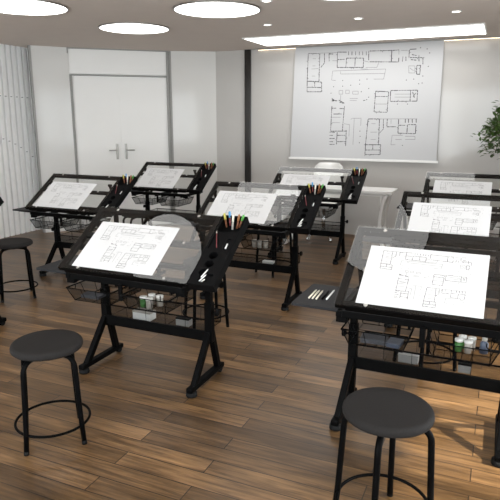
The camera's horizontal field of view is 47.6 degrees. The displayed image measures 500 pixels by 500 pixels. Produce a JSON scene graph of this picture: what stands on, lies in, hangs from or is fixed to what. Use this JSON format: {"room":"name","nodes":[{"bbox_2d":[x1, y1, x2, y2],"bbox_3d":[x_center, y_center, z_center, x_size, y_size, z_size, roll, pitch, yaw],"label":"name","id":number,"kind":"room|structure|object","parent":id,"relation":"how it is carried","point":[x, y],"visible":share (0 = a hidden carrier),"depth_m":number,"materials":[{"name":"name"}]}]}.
{"room":"design studio","nodes":[
{"label":"design studio","id":0,"kind":"room"},
{"bbox_2d":[30,45,79,232],"bbox_3d":[-2.671,-1.485,7.782,0.466,2.480,0.100,-7,15,-27],"label":"wall","id":1,"kind":"structure","parent":0,"point":[50,68],"depth_m":7.66,"materials":[{"name":"white paint"}]},
{"bbox_2d":[27,45,45,232],"bbox_3d":[-2.886,-1.458,7.667,0.025,2.480,0.110,-7,15,-27],"label":"trim","id":2,"kind":"structure","parent":1,"relation":"attached to","point":[28,46],"depth_m":7.58,"materials":[{"name":"grey metal"}]},
{"bbox_2d":[72,74,141,222],"bbox_3d":[-1.823,-1.570,8.149,1.468,2.480,0.055,-4,14,-17],"label":"wall","id":3,"kind":"structure","parent":0,"point":[76,74],"depth_m":7.90,"materials":[{"name":"white paint"}]},
{"bbox_2d":[65,47,175,228],"bbox_3d":[-1.804,-1.549,8.059,1.428,2.480,0.122,-4,14,-17],"label":"door","id":4,"kind":"structure","parent":3,"relation":"in","point":[121,124],"depth_m":8.00,"materials":[{"name":"white wood"}]},
{"bbox_2d":[171,51,216,214],"bbox_3d":[-0.808,-1.612,8.330,0.672,2.480,0.100,-1,13,-6],"label":"wall","id":5,"kind":"structure","parent":0,"point":[193,73],"depth_m":8.20,"materials":[{"name":"white paint"}]},
{"bbox_2d":[0,224,499,499],"bbox_3d":[-0.726,0.695,3.994,8.140,0.060,9.250,6,14,23],"label":"floor","id":6,"kind":"structure","parent":0,"point":[258,428],"depth_m":3.15,"materials":[{"name":"brown wood"}]},
{"bbox_2d":[0,197,6,325],"bbox_3d":[-2.341,0.098,4.174,1.229,1.022,0.614,6,14,23],"label":"table","id":7,"kind":"object","parent":6,"relation":"on","point":[3,320],"visible":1,"depth_m":4.33,"materials":[{"name":"black"}]},
{"bbox_2d":[0,237,37,302],"bbox_3d":[-2.083,0.167,5.018,0.365,0.510,0.365,-11,17,-39],"label":"stool","id":8,"kind":"object","parent":6,"relation":"on","point":[6,244],"visible":0.98,"depth_m":4.93,"materials":[{"name":"grey plastic"}]},
{"bbox_2d":[9,329,90,455],"bbox_3d":[-0.980,0.683,2.787,0.365,0.510,0.365,-9,16,-33],"label":"stool","id":9,"kind":"object","parent":6,"relation":"on","point":[52,344],"visible":1,"depth_m":2.68,"materials":[{"name":"grey plastic"}]},
{"bbox_2d":[13,173,137,276],"bbox_3d":[-1.680,-0.222,5.557,1.229,1.022,0.614,6,14,23],"label":"table","id":10,"kind":"object","parent":6,"relation":"on","point":[113,200],"visible":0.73,"depth_m":5.39,"materials":[{"name":"black metal"}]},
{"bbox_2d":[13,207,33,211],"bbox_3d":[-2.158,-0.420,5.673,0.228,0.012,0.362,6,14,23],"label":"shelf","id":11,"kind":"object","parent":10,"relation":"attached to","point":[23,209],"depth_m":5.54,"materials":[{"name":"black metal"}]},
{"bbox_2d":[33,181,96,208],"bbox_3d":[-1.754,-0.523,5.371,0.534,0.203,0.298,6,14,23],"label":"sheet","id":12,"kind":"object","parent":10,"relation":"on","point":[68,195],"visible":1,"depth_m":5.37,"materials":[{"name":"white paper"}]},
{"bbox_2d":[96,176,137,216],"bbox_3d":[-1.218,-0.496,5.200,0.152,0.326,0.448,6,14,23],"label":"tray","id":13,"kind":"object","parent":10,"relation":"on","point":[113,200],"depth_m":5.19,"materials":[{"name":"black plastic"}]},
{"bbox_2d":[122,216,150,225],"bbox_3d":[-1.302,-0.187,6.546,0.365,0.510,0.365,12,18,43],"label":"stool","id":14,"kind":"object","parent":6,"relation":"on","point":[125,217],"visible":0.28,"depth_m":6.46,"materials":[{"name":"grey plastic"}]},
{"bbox_2d":[36,207,248,398],"bbox_3d":[-0.625,0.283,3.375,1.229,1.022,0.614,6,14,23],"label":"table","id":15,"kind":"object","parent":6,"relation":"on","point":[217,260],"visible":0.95,"depth_m":3.26,"materials":[{"name":"black metal"}]},
{"bbox_2d":[36,255,78,273],"bbox_3d":[-1.102,0.085,3.491,0.228,0.012,0.362,6,14,23],"label":"shelf","id":16,"kind":"object","parent":15,"relation":"attached to","point":[51,267],"depth_m":3.38,"materials":[{"name":"grey laminate"}]},
{"bbox_2d":[80,291,105,299],"bbox_3d":[-0.919,0.266,3.328,0.124,0.020,0.084,5,14,20],"label":"box","id":17,"kind":"object","parent":15,"relation":"on","point":[90,295],"visible":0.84,"depth_m":3.31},
{"bbox_2d":[72,221,179,275],"bbox_3d":[-0.699,-0.018,3.189,0.534,0.203,0.298,6,14,23],"label":"sheet","id":18,"kind":"object","parent":15,"relation":"on","point":[121,247],"visible":1,"depth_m":3.18,"materials":[{"name":"white paper"}]},
{"bbox_2d":[140,295,146,307],"bbox_3d":[-0.593,0.286,3.151,0.041,0.060,0.041,6,14,23],"label":"jar","id":19,"kind":"object","parent":15,"relation":"on","point":[142,301],"visible":0.74,"depth_m":3.14,"materials":[{"name":"green plastic"}]},
{"bbox_2d":[132,307,155,320],"bbox_3d":[-0.671,0.408,3.596,0.134,0.055,0.074,6,14,23],"label":"box","id":20,"kind":"object","parent":15,"relation":"on","point":[137,314],"visible":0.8,"depth_m":3.57,"materials":[{"name":"white plastic"}]},
{"bbox_2d":[145,297,152,308],"bbox_3d":[-0.555,0.292,3.125,0.041,0.060,0.041,6,14,23],"label":"jar","id":21,"kind":"object","parent":15,"relation":"on","point":[148,303],"visible":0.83,"depth_m":3.11,"materials":[{"name":"grey plastic"}]},
{"bbox_2d":[148,293,155,304],"bbox_3d":[-0.552,0.277,3.192,0.041,0.060,0.041,6,14,23],"label":"jar","id":22,"kind":"object","parent":15,"relation":"on","point":[153,295],"visible":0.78,"depth_m":3.18,"materials":[{"name":"grey plastic"}]},
{"bbox_2d":[156,294,162,306],"bbox_3d":[-0.504,0.283,3.166,0.041,0.060,0.041,6,14,23],"label":"jar","id":23,"kind":"object","parent":15,"relation":"on","point":[159,304],"visible":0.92,"depth_m":3.15,"materials":[{"name":"grey plastic"}]},
{"bbox_2d":[175,316,191,326],"bbox_3d":[-0.405,0.437,3.483,0.094,0.050,0.054,6,14,23],"label":"box","id":24,"kind":"object","parent":15,"relation":"on","point":[180,321],"visible":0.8,"depth_m":3.46,"materials":[{"name":"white plastic"}]},
{"bbox_2d":[187,215,248,292],"bbox_3d":[-0.162,0.009,3.018,0.152,0.326,0.448,6,14,23],"label":"tray","id":25,"kind":"object","parent":15,"relation":"on","point":[217,260],"depth_m":2.98,"materials":[{"name":"black plastic"}]},
{"bbox_2d":[228,211,230,225],"bbox_3d":[-0.112,-0.176,3.168,0.013,0.080,0.023,-5,14,-21],"label":"marker","id":26,"kind":"object","parent":15,"relation":"in","point":[229,212],"visible":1,"depth_m":3.16,"materials":[{"name":"blue plastic"}]},
{"bbox_2d":[231,215,233,229],"bbox_3d":[-0.095,-0.152,3.137,0.018,0.080,0.013,-7,15,-29],"label":"pen","id":27,"kind":"object","parent":15,"relation":"in","point":[232,215],"visible":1,"depth_m":3.13,"materials":[{"name":"grey plastic"}]},
{"bbox_2d":[236,214,239,228],"bbox_3d":[-0.065,-0.158,3.135,0.025,0.080,0.013,-3,13,-13],"label":"marker","id":28,"kind":"object","parent":15,"relation":"in","point":[238,218],"visible":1,"depth_m":3.13,"materials":[{"name":"orange plastic"}]},
{"bbox_2d":[238,215,244,227],"bbox_3d":[-0.047,-0.158,3.126,0.043,0.077,0.013,10,16,37],"label":"marker","id":29,"kind":"object","parent":15,"relation":"in","point":[243,216],"visible":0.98,"depth_m":3.12,"materials":[{"name":"green plastic"}]},
{"bbox_2d":[130,162,216,242],"bbox_3d":[-1.028,-0.581,7.107,1.229,1.022,0.614,6,14,23],"label":"table","id":30,"kind":"object","parent":6,"relation":"on","point":[200,180],"visible":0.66,"depth_m":6.91,"materials":[{"name":"black metal"}]},
{"bbox_2d":[135,168,184,188],"bbox_3d":[-1.102,-0.882,6.921,0.534,0.203,0.298,6,14,23],"label":"sheet","id":31,"kind":"object","parent":30,"relation":"on","point":[152,177],"visible":1,"depth_m":6.92,"materials":[{"name":"white paper"}]},
{"bbox_2d":[188,163,216,193],"bbox_3d":[-0.565,-0.855,6.749,0.152,0.326,0.448,6,14,23],"label":"tray","id":32,"kind":"object","parent":30,"relation":"on","point":[200,180],"depth_m":6.71,"materials":[{"name":"black plastic"}]},
{"bbox_2d":[182,256,228,328],"bbox_3d":[-0.342,0.322,4.345,0.365,0.510,0.365,-9,16,-33],"label":"stool","id":33,"kind":"object","parent":6,"relation":"on","point":[188,261],"visible":0.29,"depth_m":4.28,"materials":[{"name":"black metal"}]},
{"bbox_2d":[174,181,325,310],"bbox_3d":[0.000,-0.056,4.839,1.229,1.022,0.614,6,14,23],"label":"table","id":34,"kind":"object","parent":6,"relation":"on","point":[308,213],"visible":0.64,"depth_m":4.73,"materials":[{"name":"black metal"}]},
{"bbox_2d":[174,220,199,225],"bbox_3d":[-0.478,-0.254,4.955,0.228,0.012,0.362,6,14,23],"label":"shelf","id":35,"kind":"object","parent":34,"relation":"attached to","point":[186,223],"depth_m":4.81,"materials":[{"name":"glass"}]},
{"bbox_2d":[207,191,277,223],"bbox_3d":[-0.074,-0.357,4.653,0.534,0.203,0.298,6,14,23],"label":"sheet","id":36,"kind":"object","parent":34,"relation":"on","point":[257,207],"visible":0.91,"depth_m":4.66,"materials":[{"name":"white paper"}]},
{"bbox_2d":[252,239,256,246],"bbox_3d":[0.036,-0.054,4.624,0.041,0.060,0.041,6,14,23],"label":"jar","id":37,"kind":"object","parent":34,"relation":"on","point":[254,243],"visible":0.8,"depth_m":4.61,"materials":[{"name":"grey plastic"}]},
{"bbox_2d":[257,240,261,247],"bbox_3d":[0.078,-0.048,4.595,0.041,0.060,0.041,6,14,23],"label":"jar","id":38,"kind":"object","parent":34,"relation":"on","point":[259,243],"visible":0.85,"depth_m":4.58,"materials":[{"name":"grey plastic"}]},
{"bbox_2d":[263,240,267,247],"bbox_3d":[0.127,-0.045,4.585,0.041,0.060,0.041,6,14,23],"label":"jar","id":39,"kind":"object","parent":34,"relation":"on","point":[265,244],"visible":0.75,"depth_m":4.57,"materials":[{"name":"grey plastic"}]},
{"bbox_2d":[262,260,274,263],"bbox_3d":[0.164,0.105,4.984,0.104,0.020,0.054,6,14,23],"label":"box","id":40,"kind":"object","parent":34,"relation":"on","point":[263,261],"visible":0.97,"depth_m":4.96,"materials":[{"name":"white plastic"}]},
{"bbox_2d":[290,185,325,233],"bbox_3d":[0.462,-0.330,4.481,0.152,0.326,0.448,6,14,23],"label":"tray","id":41,"kind":"object","parent":34,"relation":"on","point":[308,213],"depth_m":4.45,"materials":[{"name":"black plastic"}]},
{"bbox_2d":[255,229,291,277],"bbox_3d":[0.249,-0.013,5.795,0.366,0.510,0.366,9,16,35],"label":"stool","id":42,"kind":"object","parent":6,"relation":"on","point":[290,234],"visible":0.21,"depth_m":5.78,"materials":[{"name":"black metal"}]},
{"bbox_2d":[267,167,366,264],"bbox_3d":[0.644,-0.400,6.327,1.229,1.022,0.614,6,14,23],"label":"table","id":43,"kind":"object","parent":6,"relation":"on","point":[348,188],"visible":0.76,"depth_m":6.21,"materials":[{"name":"black metal"}]},
{"bbox_2d":[275,174,329,195],"bbox_3d":[0.570,-0.701,6.141,0.534,0.203,0.298,6,14,23],"label":"sheet","id":44,"kind":"object","parent":43,"relation":"on","point":[288,179],"visible":0.62,"depth_m":6.17,"materials":[{"name":"white paper"}]},
{"bbox_2d":[342,169,366,203],"bbox_3d":[1.107,-0.675,5.970,0.152,0.326,0.448,6,14,23],"label":"tray","id":45,"kind":"object","parent":43,"relation":"on","point":[355,189],"depth_m":5.94,"materials":[{"name":"black plastic"}]},
{"bbox_2d":[306,162,342,242],"bbox_3d":[0.977,-0.636,7.430,0.534,0.984,0.514,6,14,23],"label":"swivel chair","id":46,"kind":"object","parent":6,"relation":"on","point":[334,177],"visible":0.35,"depth_m":7.47,"materials":[{"name":"white paint"}]},
{"bbox_2d":[281,185,397,246],"bbox_3d":[1.025,-0.407,6.979,1.460,0.739,0.400,6,14,23],"label":"desk","id":47,"kind":"object","parent":6,"relation":"on","point":[385,194],"visible":0.48,"depth_m":6.72,"materials":[{"name":"white paint"}]},
{"bbox_2d":[333,387,434,499],"bbox_3d":[0.514,0.827,2.166,0.365,0.510,0.365,-9,16,-33],"label":"stool","id":48,"kind":"object","parent":6,"relation":"on","point":[381,412],"visible":1,"depth_m":2.08,"materials":[{"name":"grey plastic"}]},
{"bbox_2d":[291,227,499,467],"bbox_3d":[0.852,0.431,2.734,1.229,1.022,0.614,6,14,23],"label":"table","id":49,"kind":"object","parent":6,"relation":"on","point":[342,301],"visible":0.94,"depth_m":2.72,"materials":[{"name":"black metal"}]},
{"bbox_2d":[291,284,354,310],"bbox_3d":[0.374,0.234,2.849,0.228,0.012,0.362,6,14,23],"label":"shelf","id":50,"kind":"object","parent":49,"relation":"attached to","point":[302,300],"depth_m":2.80,"materials":[{"name":"grey laminate"}]},
{"bbox_2d":[360,333,387,345],"bbox_3d":[0.585,0.418,2.663,0.124,0.024,0.084,5,14,20],"label":"box","id":51,"kind":"object","parent":49,"relation":"on","point":[369,338],"visible":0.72,"depth_m":2.64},
{"bbox_2d":[386,337,403,348],"bbox_3d":[0.670,0.430,2.616,0.064,0.022,0.084,7,15,29],"label":"box","id":52,"kind":"object","parent":49,"relation":"on","point":[392,342],"visible":0.93,"depth_m":2.59,"materials":[{"name":"blue plastic"}]},
{"bbox_2d":[398,352,418,364],"bbox_3d":[0.828,0.561,2.957,0.104,0.045,0.054,6,14,23],"label":"box","id":53,"kind":"object","parent":49,"relation":"on","point":[403,357],"visible":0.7,"depth_m":2.94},
{"bbox_2d":[356,245,489,318],"bbox_3d":[0.778,0.130,2.548,0.534,0.203,0.298,6,14,23],"label":"sheet","id":54,"kind":"object","parent":49,"relation":"on","point":[451,283],"visible":1,"depth_m":2.54,"materials":[{"name":"white paper"}]},
{"bbox_2d":[455,337,463,351],"bbox_3d":[0.940,0.427,2.550,0.037,0.058,0.037,6,14,23],"label":"jar","id":55,"kind":"object","parent":49,"relation":"on","point":[458,340],"visible":0.98,"depth_m":2.54,"materials":[{"name":"green plastic"}]},
{"bbox_2d":[459,334,466,348],"bbox_3d":[0.970,0.418,2.584,0.037,0.058,0.037,6,14,23],"label":"jar","id":56,"kind":"object","parent":49,"relation":"on","point":[464,337],"visible":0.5,"depth_m":2.57,"materials":[{"name":"white plastic"}]},
{"bbox_2d":[458,361,470,373],"bbox_3d":[1.075,0.586,2.839,0.064,0.050,0.054,6,14,23],"label":"box","id":57,"kind":"object","parent":49,"relation":"on","point":[463,367],"visible":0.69,"depth_m":2.82,"materials":[{"name":"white plastic"}]},
{"bbox_2d":[464,339,472,353],"bbox_3d":[0.974,0.431,2.529,0.037,0.058,0.037,6,14,23],"label":"jar","id":58,"kind":"object","parent":49,"relation":"on","point":[467,342],"visible":0.97,"depth_m":2.52,"materials":[{"name":"grey plastic"}]},
{"bbox_2d":[468,336,476,350],"bbox_3d":[1.004,0.423,2.564,0.037,0.058,0.037,6,14,23],"label":"jar","id":59,"kind":"object","parent":49,"relation":"on","point":[473,338],"visible":0.64,"depth_m":2.55,"materials":[{"name":"grey plastic"}]},
{"bbox_2d":[479,337,488,354],"bbox_3d":[1.044,0.424,2.524,0.036,0.075,0.036,6,14,23],"label":"bottle","id":60,"kind":"object","parent":49,"relation":"on","point":[483,342],"visible":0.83,"depth_m":2.51,"materials":[{"name":"blue plastic"}]},
{"bbox_2d":[392,325,456,371],"bbox_3d":[1.120,0.497,3.590,0.365,0.510,0.365,-9,16,-33],"label":"stool","id":61,"kind":"object","parent":6,"relation":"on","point":[421,362],"visible":0.12,"depth_m":3.55,"materials":[{"name":"black metal"}]},
{"bbox_2d":[362,191,499,343],"bbox_3d":[1.470,0.101,4.161,1.229,1.022,0.614,6,14,23],"label":"table","id":62,"kind":"object","parent":6,"relation":"on","point":[403,213],"visible":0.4,"depth_m":4.07,"materials":[{"name":"black"}]},
{"bbox_2d":[362,236,393,243],"bbox_3d":[0.993,-0.097,4.277,0.228,0.012,0.362,6,14,23],"label":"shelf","id":63,"kind":"object","parent":62,"relation":"attached to","point":[372,239],"depth_m":4.15,"materials":[{"name":"glass"}]},
{"bbox_2d":[407,202,491,236],"bbox_3d":[1.396,-0.200,3.975,0.534,0.203,0.298,6,14,23],"label":"sheet","id":64,"kind":"object","parent":62,"relation":"on","point":[425,217],"visible":0.91,"depth_m":3.99,"materials":[{"name":"white paper"}]},
{"bbox_2d":[397,172,499,271],"bbox_3d":[2.125,-0.251,5.683,1.229,1.022,0.614,6,14,23],"label":"table","id":65,"kind":"object","parent":6,"relation":"on","point":[427,187],"visible":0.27,"depth_m":5.66,"materials":[{"name":"black metal"}]},
{"bbox_2d":[397,203,412,208],"bbox_3d":[1.647,-0.449,5.799,0.228,0.012,0.362,6,14,23],"label":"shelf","id":66,"kind":"object","parent":65,"relation":"attached to","point":[410,205],"depth_m":5.73,"materials":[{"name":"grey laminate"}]},
{"bbox_2d":[430,180,491,205],"bbox_3d":[2.051,-0.552,5.497,0.534,0.203,0.298,6,14,23],"label":"sheet","id":67,"kind":"object","parent":65,"relation":"on","point":[440,186],"visible":0.76,"depth_m":5.51,"materials":[{"name":"white paper"}]},
{"bbox_2d":[472,100,499,260],"bbox_3d":[2.862,-0.773,6.202,0.809,1.805,0.863,-3,13,-15],"label":"potted plant","id":68,"kind":"object","parent":6,"relation":"on","point":[494,121],"visible":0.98,"depth_m":6.19,"materials":[{"name":"green plant"}]},
{"bbox_2d":[0,0,499,51],"bbox_3d":[-0.726,-1.789,3.419,8.140,0.080,9.250,6,14,23],"label":"ceiling","id":69,"kind":"structure","parent":0,"point":[77,27],"depth_m":5.56,"materials":[{"name":"beige paint"}]},
{"bbox_2d":[0,0,68,15],"bbox_3d":[-1.939,-2.063,4.807,0.764,0.011,0.764,6,14,23],"label":"recessed light","id":70,"kind":"object","parent":69,"relation":"in","point":[15,7],"visible":1,"depth_m":4.81,"materials":[{"name":"white plastic"}]},
{"bbox_2d":[98,22,169,33],"bbox_3d":[-1.216,-2.328,5.952,0.734,0.011,0.734,6,14,23],"label":"recessed light","id":71,"kind":"object","parent":69,"relation":"in","point":[117,27],"visible":1,"depth_m":5.93,"materials":[{"name":"white plastic"}]},
{"bbox_2d":[173,0,260,17],"bbox_3d":[-0.286,-2.092,4.934,0.764,0.011,0.764,6,14,23],"label":"recessed light","id":72,"kind":"object","parent":69,"relation":"in","point":[206,8],"visible":1,"depth_m":4.90,"materials":[{"name":"white plastic"}]},
{"bbox_2d":[260,0,271,2],"bbox_3d":[0.132,-2.012,4.578,0.100,0.007,0.100,6,14,23],"label":"recessed light","id":73,"kind":"object","parent":69,"relation":"in","point":[262,1],"visible":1,"depth_m":4.59,"materials":[{"name":"white paint"}]},
{"bbox_2d":[242,23,487,45],"bbox_3d":[1.275,-2.451,6.489,2.660,0.013,0.760,6,14,23],"label":"ceiling light","id":74,"kind":"object","parent":69,"relation":"attached to","point":[475,28],"visible":1,"depth_m":6.42,"materials":[{"name":"white paint"}]},
{"bbox_2d":[257,36,499,49],"bbox_3d":[2.321,-2.521,6.796,4.850,0.016,0.030,6,14,23],"label":"recessed light","id":75,"kind":"object","parent":69,"relation":"in","point":[493,36],"visible":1,"depth_m":7.06,"materials":[{"name":"grey metal"}]},
{"bbox_2d":[216,38,499,235],"bbox_3d":[2.126,-1.364,7.259,5.660,2.480,0.120,6,14,23],"label":"wall","id":76,"kind":"structure","parent":0,"point":[470,83],"depth_m":7.63,"materials":[{"name":"white paint"}]},
{"bbox_2d":[245,49,250,191],"bbox_3d":[-0.029,-1.559,8.101,0.090,2.480,0.035,6,14,23],"label":"trim","id":77,"kind":"structure","parent":76,"relation":"attached to","point":[247,52],"depth_m":8.01,"materials":[{"name":"black metal"}]},
{"bbox_2d":[289,40,443,162],"bbox_3d":[1.451,-1.896,7.340,1.989,1.472,0.024,6,14,23],"label":"projection screen","id":78,"kind":"object","parent":76,"relation":"attached to","point":[367,102],"visible":1,"depth_m":7.30,"materials":[{"name":"fabric"}]},
{"bbox_3d":[-4.514,-0.801,4.828,0.120,2.480,7.900,6,14,23],"label":"wall","id":79,"kind":"structure","parent":0,"visible":0},
{"bbox_2d":[0,44,41,238],"bbox_3d":[-3.722,-1.162,6.386,0.100,2.480,3.734,6,14,23],"label":"curtain","id":80,"kind":"object","parent":79,"relation":"attached to","point":[19,183],"depth_m":7.60,"materials":[{"name":"white fabric"}]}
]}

